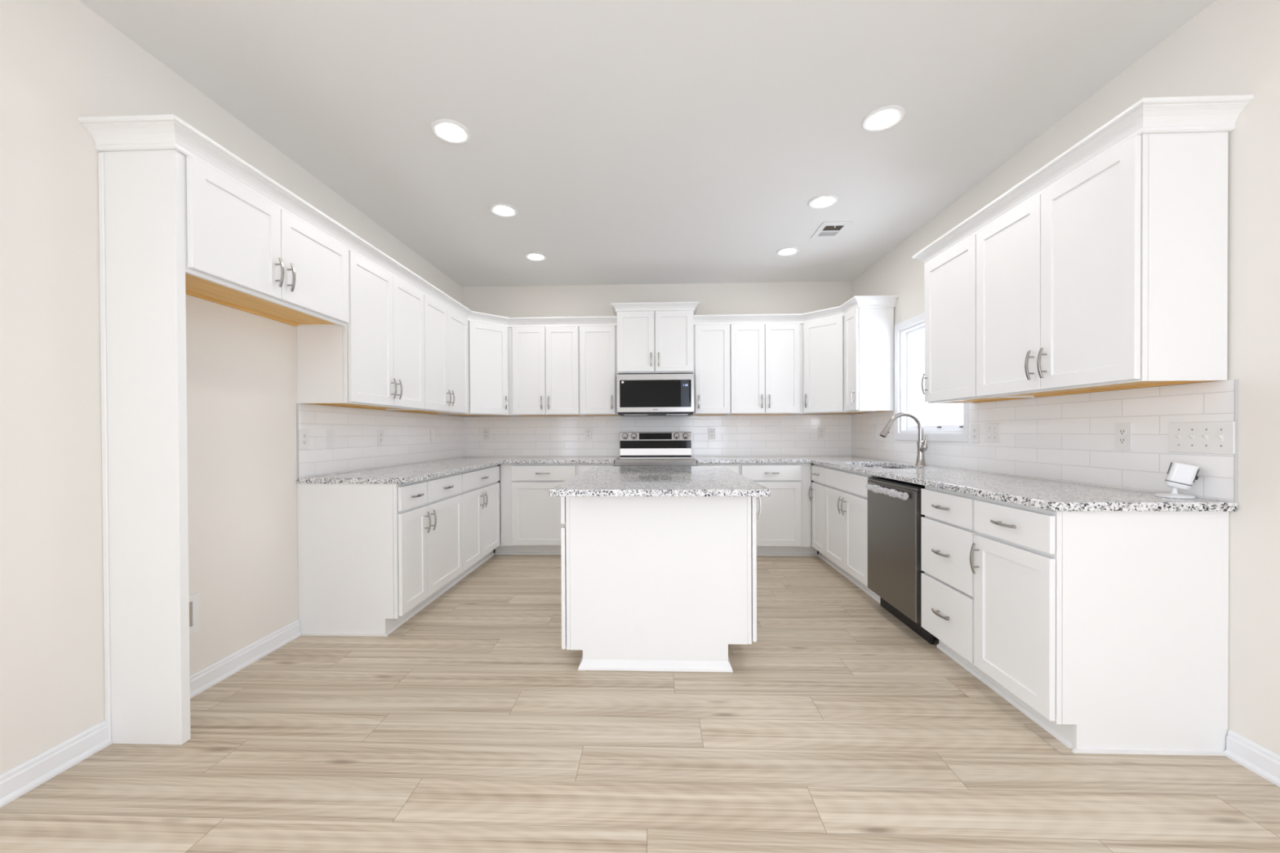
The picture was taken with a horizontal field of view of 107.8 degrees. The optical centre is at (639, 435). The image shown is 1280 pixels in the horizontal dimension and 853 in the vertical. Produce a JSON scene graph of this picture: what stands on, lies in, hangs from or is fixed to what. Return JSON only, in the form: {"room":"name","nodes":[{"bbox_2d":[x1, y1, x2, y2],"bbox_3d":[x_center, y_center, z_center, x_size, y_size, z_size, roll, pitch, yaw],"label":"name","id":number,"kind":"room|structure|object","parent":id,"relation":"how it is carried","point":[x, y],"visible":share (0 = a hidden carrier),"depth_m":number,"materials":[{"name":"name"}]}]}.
{"room":"kitchen","nodes":[
{"label":"kitchen","id":0,"kind":"room"},
{"bbox_2d":[0,0,462,774],"bbox_3d":[-2.137,-0.201,1.080,0.140,2.766,8.295,0,0,2],"label":"wall","id":1,"kind":"structure","parent":0,"point":[61,62],"depth_m":1.71,"materials":[{"name":"white paint"}]},
{"bbox_2d":[0,619,301,807],"bbox_3d":[-2.091,1.143,-0.092,0.022,0.093,5.656,0,0,2],"label":"baseboard","id":2,"kind":"structure","parent":1,"relation":"attached to","point":[15,782],"depth_m":1.72,"materials":[{"name":"white wood"}]},
{"bbox_2d":[188,592,199,635],"bbox_3d":[-2.026,0.809,2.067,0.005,0.180,0.150,0,0,2],"label":"water supply box","id":3,"kind":"object","parent":1,"relation":"attached to","point":[193,598],"visible":0.41,"depth_m":2.12,"materials":[{"name":"white plastic"}]},
{"bbox_2d":[180,152,349,327],"bbox_3d":[-1.849,-0.861,2.262,0.357,0.457,0.930,0,0,2],"label":"upper cabinet","id":4,"kind":"object","parent":1,"relation":"attached to","point":[244,252],"visible":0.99,"depth_m":2.13,"materials":[{"name":"white wood"}]},
{"bbox_2d":[77,114,616,327],"bbox_3d":[-1.514,-1.131,3.391,1.193,0.086,3.504,0,0,26],"label":"crown molding","id":5,"kind":"structure","parent":4,"relation":"attached to","point":[165,131],"depth_m":2.08,"materials":[{"name":"white wood"}]},
{"bbox_2d":[296,250,424,410],"bbox_3d":[-1.817,-0.644,3.167,0.357,0.904,0.877,0,0,2],"label":"upper cabinet","id":6,"kind":"object","parent":1,"relation":"attached to","point":[375,361],"visible":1,"depth_m":2.93,"materials":[{"name":"white wood"}]},
{"bbox_2d":[296,403,463,478],"bbox_3d":[-1.962,0.023,3.906,0.011,0.437,2.356,0,0,2],"label":"tile backsplash","id":7,"kind":"structure","parent":1,"relation":"attached to","point":[406,435],"depth_m":3.40,"materials":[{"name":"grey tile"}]},
{"bbox_2d":[298,429,308,449],"bbox_3d":[-1.993,0.022,2.771,0.008,0.118,0.072,0,0,2],"label":"wall outlet","id":8,"kind":"object","parent":7,"relation":"attached to","point":[303,433],"visible":1,"depth_m":2.76,"materials":[{"name":"white plastic"}]},
{"bbox_2d":[302,433,306,438],"bbox_3d":[-1.991,0.003,2.770,0.002,0.027,0.033,0,0,2],"label":"receptacle","id":9,"kind":"object","parent":8,"relation":"attached to","point":[304,435],"depth_m":2.77,"materials":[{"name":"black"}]},
{"bbox_2d":[302,440,306,444],"bbox_3d":[-1.991,0.042,2.771,0.002,0.027,0.033,0,0,2],"label":"receptacle","id":10,"kind":"object","parent":8,"relation":"attached to","point":[304,442],"depth_m":2.77,"materials":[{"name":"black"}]},
{"bbox_2d":[326,430,335,448],"bbox_3d":[-1.985,0.023,3.000,0.008,0.118,0.072,0,0,2],"label":"light switch","id":11,"kind":"object","parent":7,"relation":"attached to","point":[331,442],"visible":1,"depth_m":2.99,"materials":[{"name":"white plastic"}]},
{"bbox_2d":[377,430,383,445],"bbox_3d":[-1.967,0.017,3.542,0.008,0.118,0.072,0,0,2],"label":"wall outlet","id":12,"kind":"object","parent":7,"relation":"attached to","point":[380,433],"visible":1,"depth_m":3.54,"materials":[{"name":"white plastic"}]},
{"bbox_2d":[394,294,468,414],"bbox_3d":[-1.787,-0.650,4.032,0.357,0.904,0.855,0,0,2],"label":"upper cabinet","id":13,"kind":"object","parent":1,"relation":"attached to","point":[446,331],"visible":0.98,"depth_m":3.96,"materials":[{"name":"white wood"}]},
{"bbox_2d":[0,548,1279,852],"bbox_3d":[0.025,1.172,1.028,4.374,0.001,8.654,0,0,2],"label":"floor","id":14,"kind":"structure","parent":0,"point":[469,726],"depth_m":1.67,"materials":[{"name":"wood"}]},
{"bbox_2d":[97,150,190,744],"bbox_3d":[-1.892,0.051,1.784,0.297,2.250,0.035,0,0,1],"label":"panel","id":15,"kind":"object","parent":14,"relation":"on","point":[142,230],"visible":1,"depth_m":1.77,"materials":[{"name":"white wood"}]},
{"bbox_2d":[297,480,431,636],"bbox_3d":[-1.673,0.724,2.882,0.651,0.887,0.331,0,0,2],"label":"base cabinet","id":16,"kind":"object","parent":14,"relation":"on","point":[362,548],"visible":1,"depth_m":2.73,"materials":[{"name":"white wood"}]},
{"bbox_2d":[296,456,619,484],"bbox_3d":[-1.113,0.255,3.874,1.707,0.032,2.364,0,0,2],"label":"countertop","id":17,"kind":"structure","parent":16,"relation":"on","point":[415,472],"depth_m":3.47,"materials":[{"name":"stone"}]},
{"bbox_2d":[413,472,462,613],"bbox_3d":[-1.658,0.721,3.321,0.651,0.887,0.545,0,0,2],"label":"base cabinet","id":18,"kind":"object","parent":14,"relation":"on","point":[444,500],"visible":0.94,"depth_m":3.28,"materials":[{"name":"white wood"}]},
{"bbox_2d":[450,464,500,586],"bbox_3d":[-1.632,0.716,4.068,0.651,0.887,0.948,0,0,2],"label":"base cabinet","id":19,"kind":"object","parent":14,"relation":"on","point":[481,535],"visible":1,"depth_m":3.94,"materials":[{"name":"white wood"}]},
{"bbox_2d":[494,463,577,555],"bbox_3d":[-0.994,0.708,4.719,0.818,0.887,0.666,0,0,2],"label":"base cabinet","id":20,"kind":"object","parent":14,"relation":"on","point":[531,524],"visible":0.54,"depth_m":4.43,"materials":[{"name":"white wood"}]},
{"bbox_2d":[577,462,615,474],"bbox_3d":[-0.407,0.706,4.699,0.357,0.887,0.666,0,0,2],"label":"base cabinet","id":21,"kind":"object","parent":14,"relation":"on","point":[581,468],"visible":0.02,"depth_m":4.41,"materials":[{"name":"white wood"}]},
{"bbox_2d":[614,431,696,466],"bbox_3d":[0.155,0.555,4.639,0.756,1.184,0.730,0,0,2],"label":"range","id":22,"kind":"object","parent":14,"relation":"on","point":[636,448],"visible":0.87,"depth_m":4.92,"materials":[{"name":"silver metal"}]},
{"bbox_2d":[617,456,693,458],"bbox_3d":[0.154,0.232,4.656,0.748,0.020,0.583,0,0,2],"label":"cooktop","id":23,"kind":"object","parent":22,"relation":"in","point":[620,457],"depth_m":4.69,"materials":[{"name":"black glass"}]},
{"bbox_2d":[560,496,761,672],"bbox_3d":[0.111,0.716,2.901,1.048,0.887,1.203,0,0,2],"label":"kitchen island","id":24,"kind":"object","parent":14,"relation":"on","point":[649,583],"visible":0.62,"depth_m":2.32,"materials":[{"name":"white wood"}]},
{"bbox_2d":[549,466,770,496],"bbox_3d":[0.111,0.257,2.845,1.008,0.031,1.460,0,0,2],"label":"island countertop","id":25,"kind":"structure","parent":24,"relation":"on","point":[595,481],"depth_m":2.39,"materials":[{"name":"stone"}]},
{"bbox_2d":[695,462,739,474],"bbox_3d":[0.742,0.701,4.659,0.402,0.887,0.666,0,0,2],"label":"base cabinet","id":26,"kind":"object","parent":14,"relation":"on","point":[734,467],"visible":0.05,"depth_m":4.37,"materials":[{"name":"white wood"}]},
{"bbox_2d":[691,455,1237,511],"bbox_3d":[1.342,0.247,3.331,1.692,0.032,3.282,0,0,2],"label":"countertop","id":27,"kind":"structure","parent":26,"relation":"on","point":[1043,494],"depth_m":2.14,"materials":[{"name":"stone"}]},
{"bbox_2d":[865,466,901,468],"bbox_3d":[1.868,0.353,3.580,0.430,0.187,0.746,0,0,2],"label":"sink","id":28,"kind":"object","parent":27,"relation":"in","point":[880,467],"visible":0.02,"depth_m":3.90,"materials":[{"name":"silver metal"}]},
{"bbox_2d":[879,412,928,466],"bbox_3d":[1.972,0.025,3.495,0.336,0.404,0.097,0,0,2],"label":"faucet","id":29,"kind":"object","parent":27,"relation":"on","point":[922,445],"visible":1,"depth_m":3.49,"materials":[{"name":"silver metal"}]},
{"bbox_2d":[1154,462,1199,498],"bbox_3d":[2.061,0.170,1.799,0.109,0.136,0.106,0,0,2],"label":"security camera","id":30,"kind":"object","parent":27,"relation":"on","point":[1180,475],"visible":1,"depth_m":1.77,"materials":[{"name":"white plastic"}]},
{"bbox_2d":[739,462,817,555],"bbox_3d":[1.316,0.699,4.639,0.744,0.887,0.666,0,0,2],"label":"base cabinet","id":31,"kind":"object","parent":14,"relation":"on","point":[784,524],"visible":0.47,"depth_m":4.35,"materials":[{"name":"white wood"}]},
{"bbox_2d":[808,463,835,568],"bbox_3d":[1.886,0.699,4.213,0.666,0.887,0.420,0,0,2],"label":"base cabinet","id":32,"kind":"object","parent":14,"relation":"on","point":[817,489],"visible":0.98,"depth_m":4.18,"materials":[{"name":"white wood"}]},
{"bbox_2d":[824,466,881,603],"bbox_3d":[1.865,0.703,3.588,0.666,0.887,0.826,0,0,2],"label":"base cabinet","id":33,"kind":"object","parent":14,"relation":"on","point":[846,492],"visible":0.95,"depth_m":3.53,"materials":[{"name":"white wood"}]},
{"bbox_2d":[865,476,933,644],"bbox_3d":[1.808,0.717,2.861,0.644,0.870,0.616,0,0,2],"label":"dishwasher","id":34,"kind":"object","parent":14,"relation":"on","point":[894,506],"visible":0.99,"depth_m":2.78,"materials":[{"name":"grey metal"}]},
{"bbox_2d":[920,485,994,688],"bbox_3d":[1.821,0.712,2.333,0.666,0.887,0.415,0,0,2],"label":"base cabinet","id":35,"kind":"object","parent":14,"relation":"on","point":[948,532],"visible":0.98,"depth_m":2.30,"materials":[{"name":"white wood"}]},
{"bbox_2d":[969,496,1229,755],"bbox_3d":[1.807,0.715,1.910,0.666,0.887,0.430,0,0,2],"label":"base cabinet","id":36,"kind":"object","parent":14,"relation":"on","point":[1108,630],"visible":1,"depth_m":1.71,"materials":[{"name":"white wood"}]},
{"bbox_2d":[78,0,1215,287],"bbox_3d":[0.012,-1.643,0.996,4.454,0.100,8.295,0,0,2],"label":"ceiling","id":37,"kind":"structure","parent":0,"point":[630,141],"depth_m":2.26,"materials":[{"name":"white paint"}]},
{"bbox_2d":[430,119,471,143],"bbox_3d":[-0.993,-1.594,2.455,0.198,0.008,0.198,0,0,2],"label":"recessed light","id":38,"kind":"object","parent":37,"relation":"in","point":[449,131],"visible":1,"depth_m":2.45,"materials":[{"name":"white plastic"}]},
{"bbox_2d":[437,124,464,139],"bbox_3d":[-0.993,-1.597,2.455,0.133,0.002,0.133,0,0,2],"label":"diffuser","id":39,"kind":"object","parent":38,"relation":"attached to","point":[445,131],"depth_m":2.45,"materials":[{"name":"white plastic"}]},
{"bbox_2d":[488,203,518,217],"bbox_3d":[-0.969,-1.600,3.324,0.198,0.008,0.198,0,0,2],"label":"recessed light","id":40,"kind":"object","parent":37,"relation":"in","point":[502,210],"visible":1,"depth_m":3.32,"materials":[{"name":"white plastic"}]},
{"bbox_2d":[493,206,513,214],"bbox_3d":[-0.969,-1.603,3.324,0.133,0.002,0.133,0,0,2],"label":"diffuser","id":41,"kind":"object","parent":40,"relation":"attached to","point":[497,210],"depth_m":3.32,"materials":[{"name":"white plastic"}]},
{"bbox_2d":[524,252,546,261],"bbox_3d":[-0.938,-1.607,4.204,0.198,0.008,0.198,0,0,2],"label":"recessed light","id":42,"kind":"object","parent":37,"relation":"in","point":[535,256],"visible":1,"depth_m":4.20,"materials":[{"name":"white plastic"}]},
{"bbox_2d":[528,254,543,259],"bbox_3d":[-0.938,-1.609,4.204,0.133,0.002,0.133,0,0,2],"label":"diffuser","id":43,"kind":"object","parent":42,"relation":"attached to","point":[530,256],"depth_m":4.21,"materials":[{"name":"white plastic"}]},
{"bbox_2d":[776,246,799,256],"bbox_3d":[1.300,-1.616,4.106,0.198,0.008,0.198,0,0,2],"label":"recessed light","id":44,"kind":"object","parent":37,"relation":"in","point":[785,251],"visible":1,"depth_m":4.10,"materials":[{"name":"white plastic"}]},
{"bbox_2d":[779,248,795,254],"bbox_3d":[1.300,-1.618,4.106,0.133,0.002,0.133,0,0,2],"label":"diffuser","id":45,"kind":"object","parent":44,"relation":"attached to","point":[782,251],"depth_m":4.11,"materials":[{"name":"white plastic"}]},
{"bbox_2d":[808,194,838,208],"bbox_3d":[1.262,-1.610,3.217,0.198,0.008,0.198,0,0,2],"label":"recessed light","id":46,"kind":"object","parent":37,"relation":"in","point":[824,201],"visible":1,"depth_m":3.21,"materials":[{"name":"white plastic"}]},
{"bbox_2d":[813,196,833,206],"bbox_3d":[1.262,-1.612,3.217,0.133,0.002,0.133,0,0,2],"label":"diffuser","id":47,"kind":"object","parent":46,"relation":"attached to","point":[817,201],"depth_m":3.21,"materials":[{"name":"white plastic"}]},
{"bbox_2d":[810,221,853,239],"bbox_3d":[1.503,-1.610,3.680,0.220,0.016,0.302,0,0,2],"label":"ceiling vent","id":48,"kind":"object","parent":37,"relation":"in","point":[827,230],"visible":1,"depth_m":3.67,"materials":[{"name":"white plastic"}]},
{"bbox_2d":[862,104,905,132],"bbox_3d":[1.234,-1.604,2.368,0.198,0.008,0.198,0,0,2],"label":"recessed light","id":49,"kind":"object","parent":37,"relation":"in","point":[884,117],"visible":1,"depth_m":2.36,"materials":[{"name":"white plastic"}]},
{"bbox_2d":[868,110,897,127],"bbox_3d":[1.234,-1.606,2.368,0.133,0.002,0.133,0,0,2],"label":"diffuser","id":50,"kind":"object","parent":49,"relation":"attached to","point":[877,118],"depth_m":2.37,"materials":[{"name":"white plastic"}]},
{"bbox_2d":[462,280,852,533],"bbox_3d":[0.159,-0.239,5.081,4.174,2.766,0.140,0,0,2],"label":"wall","id":51,"kind":"structure","parent":0,"point":[790,297],"depth_m":5.00,"materials":[{"name":"white paint"}]},
{"bbox_2d":[453,320,509,416],"bbox_3d":[-1.630,-0.656,4.757,0.602,0.904,0.602,0,0,2],"label":"upper cabinet","id":52,"kind":"object","parent":51,"relation":"attached to","point":[488,344],"visible":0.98,"depth_m":4.59,"materials":[{"name":"white wood"}]},
{"bbox_2d":[508,326,583,416],"bbox_3d":[-0.972,-0.659,4.859,0.722,0.904,0.357,0,0,2],"label":"upper cabinet","id":53,"kind":"object","parent":51,"relation":"attached to","point":[544,362],"visible":1,"depth_m":4.72,"materials":[{"name":"white wood"}]},
{"bbox_2d":[578,325,618,416],"bbox_3d":[-0.417,-0.662,4.840,0.388,0.904,0.357,0,0,2],"label":"upper cabinet","id":54,"kind":"object","parent":51,"relation":"attached to","point":[597,344],"visible":0.96,"depth_m":4.71,"materials":[{"name":"white wood"}]},
{"bbox_2d":[616,311,693,374],"bbox_3d":[0.154,-0.929,4.777,0.757,0.620,0.454,0,0,2],"label":"upper cabinet","id":55,"kind":"object","parent":51,"relation":"attached to","point":[649,342],"visible":0.99,"depth_m":4.59,"materials":[{"name":"white wood"}]},
{"bbox_2d":[610,302,699,315],"bbox_3d":[0.153,-1.264,4.778,0.868,0.072,0.449,0,0,2],"label":"crown molding","id":56,"kind":"structure","parent":55,"relation":"attached to","point":[646,306],"depth_m":4.59,"materials":[{"name":"white wood"}]},
{"bbox_2d":[617,373,693,416],"bbox_3d":[0.158,-0.403,4.778,0.753,0.403,0.440,0,0,2],"label":"microwave","id":57,"kind":"object","parent":55,"relation":"attached to","point":[637,394],"visible":1,"depth_m":4.56,"materials":[{"name":"silver metal"}]},
{"bbox_2d":[463,414,851,457],"bbox_3d":[0.158,0.006,5.008,4.153,0.437,0.010,0,0,2],"label":"tile backsplash","id":58,"kind":"structure","parent":51,"relation":"attached to","point":[743,435],"depth_m":5.00,"materials":[{"name":"white tile"}]},
{"bbox_2d":[483,428,489,439],"bbox_3d":[-1.667,-0.015,5.061,0.072,0.118,0.008,0,0,2],"label":"wall outlet","id":59,"kind":"object","parent":58,"relation":"attached to","point":[486,431],"visible":1,"depth_m":5.06,"materials":[{"name":"white plastic"}]},
{"bbox_2d":[585,428,591,439],"bbox_3d":[-0.554,-0.019,5.023,0.072,0.118,0.008,0,0,2],"label":"wall outlet","id":60,"kind":"object","parent":58,"relation":"attached to","point":[588,431],"visible":1,"depth_m":5.02,"materials":[{"name":"white plastic"}]},
{"bbox_2d":[708,427,715,439],"bbox_3d":[0.767,-0.020,4.977,0.072,0.118,0.008,0,0,2],"label":"wall outlet","id":61,"kind":"object","parent":58,"relation":"attached to","point":[711,430],"visible":1,"depth_m":4.97,"materials":[{"name":"white plastic"}]},
{"bbox_2d":[817,427,824,438],"bbox_3d":[1.915,-0.025,4.938,0.072,0.118,0.008,0,0,2],"label":"wall outlet","id":62,"kind":"object","parent":58,"relation":"attached to","point":[820,430],"visible":1,"depth_m":4.93,"materials":[{"name":"white plastic"}]},
{"bbox_2d":[691,324,730,415],"bbox_3d":[0.723,-0.666,4.801,0.372,0.904,0.357,0,0,2],"label":"upper cabinet","id":63,"kind":"object","parent":51,"relation":"attached to","point":[712,343],"visible":0.97,"depth_m":4.67,"materials":[{"name":"white wood"}]},
{"bbox_2d":[726,323,802,415],"bbox_3d":[1.267,-0.669,4.782,0.715,0.904,0.357,0,0,2],"label":"upper cabinet","id":64,"kind":"object","parent":51,"relation":"attached to","point":[766,359],"visible":0.98,"depth_m":4.64,"materials":[{"name":"white wood"}]},
{"bbox_2d":[802,315,862,413],"bbox_3d":[1.917,-0.671,4.637,0.605,0.904,0.597,0,0,2],"label":"upper cabinet","id":65,"kind":"object","parent":51,"relation":"attached to","point":[823,340],"visible":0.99,"depth_m":4.48,"materials":[{"name":"white wood"}]},
{"bbox_2d":[851,0,1279,755],"bbox_3d":[2.175,-0.220,0.932,0.140,2.766,8.295,0,0,2],"label":"wall","id":66,"kind":"structure","parent":0,"point":[1230,47],"depth_m":1.65,"materials":[{"name":"white paint"}]},
{"bbox_2d":[844,307,893,412],"bbox_3d":[2.027,-0.668,4.193,0.357,0.904,0.280,0,0,2],"label":"upper cabinet","id":67,"kind":"object","parent":66,"relation":"attached to","point":[868,332],"visible":1,"depth_m":4.05,"materials":[{"name":"white wood"}]},
{"bbox_2d":[693,295,898,324],"bbox_3d":[1.431,-1.151,4.462,1.815,0.086,0.499,0,0,26],"label":"crown molding","id":68,"kind":"structure","parent":67,"relation":"attached to","point":[856,301],"depth_m":4.59,"materials":[{"name":"white wood"}]},
{"bbox_2d":[894,311,969,442],"bbox_3d":[2.255,-0.452,3.551,0.158,0.989,0.944,0,0,2],"label":"window","id":69,"kind":"structure","parent":66,"relation":"in","point":[909,335],"depth_m":3.92,"materials":[{"name":"white"}]},
{"bbox_2d":[920,234,1030,403],"bbox_3d":[1.979,-0.658,2.785,0.357,0.904,0.488,0,0,2],"label":"upper cabinet","id":70,"kind":"object","parent":66,"relation":"attached to","point":[950,278],"visible":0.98,"depth_m":2.77,"materials":[{"name":"white wood"}]},
{"bbox_2d":[851,379,1238,502],"bbox_3d":[2.181,0.008,3.301,0.011,0.437,3.280,0,0,2],"label":"tile backsplash","id":71,"kind":"structure","parent":66,"relation":"attached to","point":[1071,437],"depth_m":2.22,"materials":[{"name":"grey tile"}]},
{"bbox_2d":[970,424,979,443],"bbox_3d":[2.163,-0.012,3.015,0.008,0.118,0.072,0,0,2],"label":"wall outlet","id":72,"kind":"object","parent":71,"relation":"attached to","point":[975,428],"visible":1,"depth_m":3.01,"materials":[{"name":"white plastic"}]},
{"bbox_2d":[985,422,999,442],"bbox_3d":[2.152,-0.016,2.858,0.018,0.118,0.118,0,0,2],"label":"light switch","id":73,"kind":"object","parent":71,"relation":"attached to","point":[992,430],"visible":1,"depth_m":2.85,"materials":[{"name":"white plastic"}]},
{"bbox_2d":[1114,422,1132,449],"bbox_3d":[2.130,0.004,2.059,0.008,0.118,0.072,0,0,2],"label":"wall outlet","id":74,"kind":"object","parent":71,"relation":"attached to","point":[1123,431],"visible":1,"depth_m":2.05,"materials":[{"name":"white plastic"}]},
{"bbox_2d":[1118,428,1126,435],"bbox_3d":[2.127,-0.015,2.059,0.002,0.027,0.033,0,0,2],"label":"receptacle","id":75,"kind":"object","parent":74,"relation":"attached to","point":[1121,431],"depth_m":2.06,"materials":[{"name":"white plastic"}]},
{"bbox_2d":[1118,437,1126,444],"bbox_3d":[2.127,0.024,2.059,0.002,0.027,0.033,0,0,2],"label":"receptacle","id":76,"kind":"object","parent":74,"relation":"attached to","point":[1121,440],"depth_m":2.06,"materials":[{"name":"white plastic"}]},
{"bbox_2d":[1168,421,1235,454],"bbox_3d":[2.114,0.008,1.754,0.019,0.117,0.210,0,0,2],"label":"light switch","id":77,"kind":"object","parent":71,"relation":"attached to","point":[1210,437],"visible":1,"depth_m":1.75,"materials":[{"name":"white plastic"}]},
{"bbox_2d":[976,131,1228,398],"bbox_3d":[1.956,-0.654,2.115,0.357,0.904,0.851,0,0,2],"label":"upper cabinet","id":78,"kind":"object","parent":66,"relation":"attached to","point":[1114,276],"visible":1,"depth_m":1.79,"materials":[{"name":"white wood"}]},
{"bbox_2d":[911,94,1253,266],"bbox_3d":[1.964,-1.139,2.356,0.370,0.086,1.472,0,0,2],"label":"crown molding","id":79,"kind":"structure","parent":78,"relation":"attached to","point":[1210,113],"depth_m":1.77,"materials":[{"name":"white wood"}]},
{"bbox_2d":[1224,729,1279,786],"bbox_3d":[2.086,1.120,0.559,0.022,0.093,2.265,0,0,2],"label":"baseboard","id":80,"kind":"structure","parent":66,"relation":"attached to","point":[1251,755],"depth_m":1.61,"materials":[{"name":"white wood"}]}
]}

